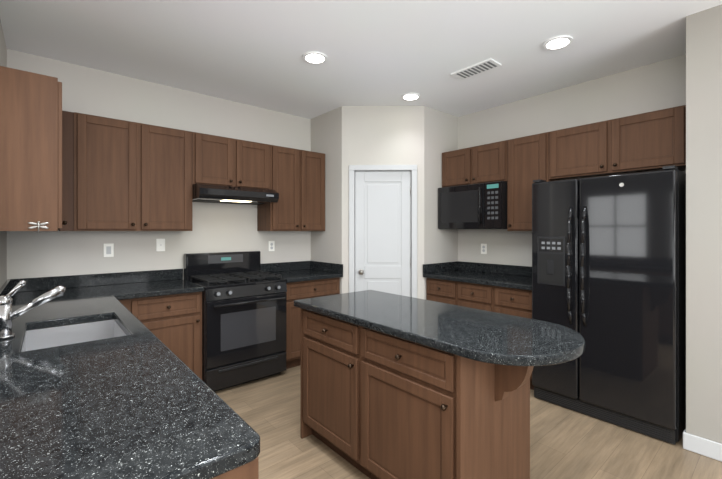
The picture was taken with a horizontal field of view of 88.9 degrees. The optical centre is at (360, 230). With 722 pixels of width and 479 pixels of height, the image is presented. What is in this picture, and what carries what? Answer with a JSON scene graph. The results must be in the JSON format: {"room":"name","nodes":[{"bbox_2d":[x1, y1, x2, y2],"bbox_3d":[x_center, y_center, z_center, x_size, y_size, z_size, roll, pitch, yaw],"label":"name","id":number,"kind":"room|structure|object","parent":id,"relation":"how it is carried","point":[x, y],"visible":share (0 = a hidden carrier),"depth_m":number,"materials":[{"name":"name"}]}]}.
{"room":"kitchen","nodes":[
{"label":"kitchen","id":0,"kind":"room"},
{"bbox_2d":[0,4,721,443],"bbox_3d":[-0.522,0.010,-0.052,8.540,2.740,7.200,0,0,-41],"label":"wall","id":1,"kind":"structure","parent":0,"point":[344,138],"depth_m":3.40,"materials":[{"name":"paint"}]},
{"bbox_2d":[0,66,66,230],"bbox_3d":[-2.179,-0.445,2.458,0.327,0.890,1.028,0,0,-41],"label":"upper cabinet","id":2,"kind":"object","parent":1,"relation":"attached to","point":[30,146],"visible":1,"depth_m":2.06,"materials":[{"name":"brown wood"}]},
{"bbox_2d":[28,221,48,232],"bbox_3d":[-1.821,-0.022,2.079,0.092,0.065,0.012,0,0,-41],"label":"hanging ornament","id":3,"kind":"object","parent":2,"relation":"hanging from","point":[38,224],"visible":1,"depth_m":2.08,"materials":[{"name":"grey metal"}]},
{"bbox_2d":[104,243,113,256],"bbox_3d":[-2.159,0.165,3.149,0.072,0.116,0.008,0,0,-41],"label":"switch plate","id":4,"kind":"object","parent":1,"relation":"attached to","point":[109,250],"visible":1,"depth_m":3.15,"materials":[{"name":"white plastic"}]},
{"bbox_2d":[71,112,194,230],"bbox_3d":[-1.923,-0.445,3.137,0.838,0.890,0.330,0,0,-41],"label":"upper cabinet","id":5,"kind":"object","parent":1,"relation":"attached to","point":[120,175],"depth_m":2.97,"materials":[{"name":"brown wood"}]},
{"bbox_2d":[156,239,164,250],"bbox_3d":[-1.854,0.130,3.408,0.072,0.116,0.012,0,0,-41],"label":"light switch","id":6,"kind":"object","parent":1,"relation":"attached to","point":[160,244],"visible":1,"depth_m":3.41,"materials":[{"name":"white plastic"}]},
{"bbox_2d":[195,132,274,189],"bbox_3d":[-1.317,-0.655,3.657,0.756,0.470,0.330,0,0,-41],"label":"upper cabinet","id":7,"kind":"object","parent":1,"relation":"attached to","point":[222,161],"depth_m":3.54,"materials":[{"name":"brown wood"}]},
{"bbox_2d":[192,184,278,204],"bbox_3d":[-1.260,-0.349,3.591,0.752,0.136,0.501,0,0,-41],"label":"range hood","id":8,"kind":"object","parent":7,"relation":"attached to","point":[206,193],"visible":0.92,"depth_m":3.41,"materials":[{"name":"black metal"}]},
{"bbox_2d":[269,241,274,250],"bbox_3d":[-1.005,0.170,4.138,0.072,0.116,0.007,0,0,-41],"label":"electrical outlet","id":9,"kind":"object","parent":1,"relation":"attached to","point":[271,245],"visible":1,"depth_m":4.14,"materials":[{"name":"white plastic"}]},
{"bbox_2d":[257,146,324,230],"bbox_3d":[-0.768,-0.445,4.127,0.686,0.890,0.330,0,0,-41],"label":"upper cabinet","id":10,"kind":"object","parent":1,"relation":"attached to","point":[299,174],"depth_m":3.98,"materials":[{"name":"brown wood"}]},
{"bbox_2d":[355,171,410,296],"bbox_3d":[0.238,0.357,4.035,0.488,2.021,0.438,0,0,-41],"label":"pantry door","id":11,"kind":"structure","parent":1,"relation":"in","point":[382,231],"depth_m":4.03,"materials":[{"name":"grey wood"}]},
{"bbox_2d":[349,165,416,297],"bbox_3d":[0.239,0.332,3.992,0.740,2.096,0.018,0,0,1],"label":"door frame","id":12,"kind":"structure","parent":1,"relation":"attached to","point":[352,168],"depth_m":3.99,"materials":[{"name":"grey wood"}]},
{"bbox_2d":[442,140,505,186],"bbox_3d":[1.285,-0.690,3.990,0.330,0.400,0.781,0,0,-41],"label":"upper cabinet","id":13,"kind":"object","parent":1,"relation":"attached to","point":[485,163],"depth_m":3.84,"materials":[{"name":"brown wood"}]},
{"bbox_2d":[438,181,506,228],"bbox_3d":[1.244,-0.253,3.954,0.438,0.466,0.760,0,0,-41],"label":"microwave","id":14,"kind":"object","parent":13,"relation":"attached to","point":[478,206],"visible":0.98,"depth_m":3.78,"materials":[{"name":"black"}]},
{"bbox_2d":[481,244,486,253],"bbox_3d":[1.379,0.200,4.132,0.007,0.116,0.072,0,0,-41],"label":"electrical outlet","id":15,"kind":"object","parent":1,"relation":"attached to","point":[483,248],"visible":1,"depth_m":4.13,"materials":[{"name":"white plastic"}]},
{"bbox_2d":[506,132,549,230],"bbox_3d":[1.667,-0.445,3.545,0.330,0.890,0.388,0,0,-41],"label":"upper cabinet","id":16,"kind":"object","parent":1,"relation":"attached to","point":[527,157],"depth_m":3.46,"materials":[{"name":"brown wood"}]},
{"bbox_2d":[550,105,685,180],"bbox_3d":[2.101,-0.677,3.038,0.330,0.425,0.943,0,0,-41],"label":"upper cabinet","id":17,"kind":"object","parent":1,"relation":"attached to","point":[649,141],"depth_m":2.88,"materials":[{"name":"brown wood"}]},
{"bbox_2d":[683,429,721,461],"bbox_3d":[2.120,1.327,1.808,0.687,0.105,6.367,0,0,-41],"label":"baseboard","id":18,"kind":"structure","parent":1,"relation":"attached to","point":[703,446],"depth_m":2.26,"materials":[{"name":"grey wood"}]},
{"bbox_2d":[0,0,721,118],"bbox_3d":[-0.522,-1.390,-0.052,8.540,0.060,7.200,0,0,-41],"label":"ceiling","id":19,"kind":"structure","parent":0,"point":[375,52],"depth_m":2.67,"materials":[{"name":"paint"}]},
{"bbox_2d":[303,51,326,63],"bbox_3d":[-0.360,-1.353,2.879,0.190,0.013,0.190,0,0,-41],"label":"recessed light","id":20,"kind":"object","parent":19,"relation":"in","point":[313,57],"visible":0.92,"depth_m":2.86,"materials":[{"name":"white plastic"}]},
{"bbox_2d":[401,93,419,100],"bbox_3d":[0.502,-1.353,3.709,0.190,0.013,0.190,0,0,-41],"label":"recessed light","id":21,"kind":"object","parent":19,"relation":"in","point":[410,96],"visible":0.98,"depth_m":3.68,"materials":[{"name":"white plastic"}]},
{"bbox_2d":[451,58,501,79],"bbox_3d":[0.961,-1.353,3.089,0.170,0.013,0.380,0,0,-41],"label":"ceiling vent","id":22,"kind":"object","parent":19,"relation":"in","point":[477,68],"visible":0.98,"depth_m":3.07,"materials":[{"name":"white plastic"}]},
{"bbox_2d":[543,35,572,49],"bbox_3d":[1.417,-1.353,2.650,0.190,0.013,0.190,0,0,-41],"label":"recessed light","id":23,"kind":"object","parent":19,"relation":"in","point":[558,42],"visible":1,"depth_m":2.63,"materials":[{"name":"white plastic"}]},
{"bbox_2d":[215,365,721,478],"bbox_3d":[-0.522,1.410,-0.052,8.540,0.060,7.200,0,0,-41],"label":"floor","id":24,"kind":"structure","parent":0,"point":[566,443],"depth_m":2.35,"materials":[{"name":"brown wood"}]},
{"bbox_2d":[118,292,201,379],"bbox_3d":[-1.739,0.941,3.090,0.616,0.879,0.640,0,0,-41],"label":"base cabinet","id":25,"kind":"object","parent":24,"relation":"on","point":[173,323],"visible":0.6,"depth_m":2.95,"materials":[{"name":"brown wood"}]},
{"bbox_2d":[156,269,203,288],"bbox_3d":[-1.735,0.430,3.084,0.616,0.140,0.655,0,0,-41],"label":"countertop","id":26,"kind":"structure","parent":25,"relation":"on","point":[178,273],"depth_m":3.45,"materials":[{"name":"stone"}]},
{"bbox_2d":[212,457,258,478],"bbox_3d":[-0.652,0.941,0.881,0.593,0.880,0.623,0,0,-41],"label":"base cabinet","id":27,"kind":"object","parent":24,"relation":"on","point":[250,470],"depth_m":0.81,"materials":[{"name":"brown wood"}]},
{"bbox_2d":[0,270,259,478],"bbox_3d":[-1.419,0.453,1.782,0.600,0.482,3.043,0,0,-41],"label":"countertop","id":28,"kind":"structure","parent":27,"relation":"on","point":[125,393],"depth_m":1.03,"materials":[{"name":"stone"}]},
{"bbox_2d":[0,280,65,340],"bbox_3d":[-1.460,0.336,1.628,0.240,0.247,0.096,0,0,-41],"label":"faucet","id":29,"kind":"object","parent":28,"relation":"on","point":[6,314],"depth_m":1.58,"materials":[{"name":"silver metal"}]},
{"bbox_2d":[184,251,286,391],"bbox_3d":[-1.189,0.797,3.508,0.752,1.165,0.718,0,0,-41],"label":"range","id":30,"kind":"object","parent":24,"relation":"on","point":[244,318],"visible":0.98,"depth_m":3.31,"materials":[{"name":"black metal"}]},
{"bbox_2d":[286,277,339,368],"bbox_3d":[-0.666,0.941,4.010,0.684,0.879,0.640,0,0,-41],"label":"base cabinet","id":31,"kind":"object","parent":24,"relation":"on","point":[310,289],"visible":0.33,"depth_m":3.68,"materials":[{"name":"brown wood"}]},
{"bbox_2d":[261,261,342,282],"bbox_3d":[-0.662,0.430,4.008,0.686,0.140,0.648,0,0,-41],"label":"countertop","id":32,"kind":"structure","parent":31,"relation":"on","point":[296,271],"depth_m":4.09,"materials":[{"name":"stone"}]},
{"bbox_2d":[300,308,347,460],"bbox_3d":[0.044,0.941,2.391,0.604,0.880,0.681,0,0,-41],"label":"base cabinet","id":33,"kind":"object","parent":24,"relation":"on","point":[323,339],"depth_m":2.25,"materials":[{"name":"brown wood"}]},
{"bbox_2d":[348,323,531,478],"bbox_3d":[0.402,0.941,1.974,0.604,0.880,0.715,0,0,-41],"label":"base cabinet","id":34,"kind":"object","parent":24,"relation":"on","point":[374,404],"depth_m":1.71,"materials":[{"name":"brown wood"}]},
{"bbox_2d":[294,290,584,365],"bbox_3d":[0.335,0.480,2.060,0.690,0.040,1.609,0,0,-41],"label":"countertop","id":35,"kind":"structure","parent":34,"relation":"on","point":[485,336],"depth_m":1.75,"materials":[{"name":"stone"}]},
{"bbox_2d":[426,278,533,389],"bbox_3d":[1.302,0.941,3.734,0.640,0.879,1.190,0,0,-41],"label":"base cabinet","id":36,"kind":"object","parent":24,"relation":"on","point":[510,301],"visible":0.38,"depth_m":3.48,"materials":[{"name":"brown wood"}]},
{"bbox_2d":[423,261,531,290],"bbox_3d":[1.299,0.430,3.731,0.648,0.140,1.191,0,0,-41],"label":"countertop","id":37,"kind":"structure","parent":36,"relation":"on","point":[510,276],"depth_m":3.85,"materials":[{"name":"stone"}]},
{"bbox_2d":[532,165,685,443],"bbox_3d":[1.938,0.475,2.884,0.772,1.786,0.917,0,0,-41],"label":"refrigerator","id":38,"kind":"object","parent":24,"relation":"on","point":[609,268],"visible":1,"depth_m":2.57,"materials":[{"name":"black metal"}]}
]}

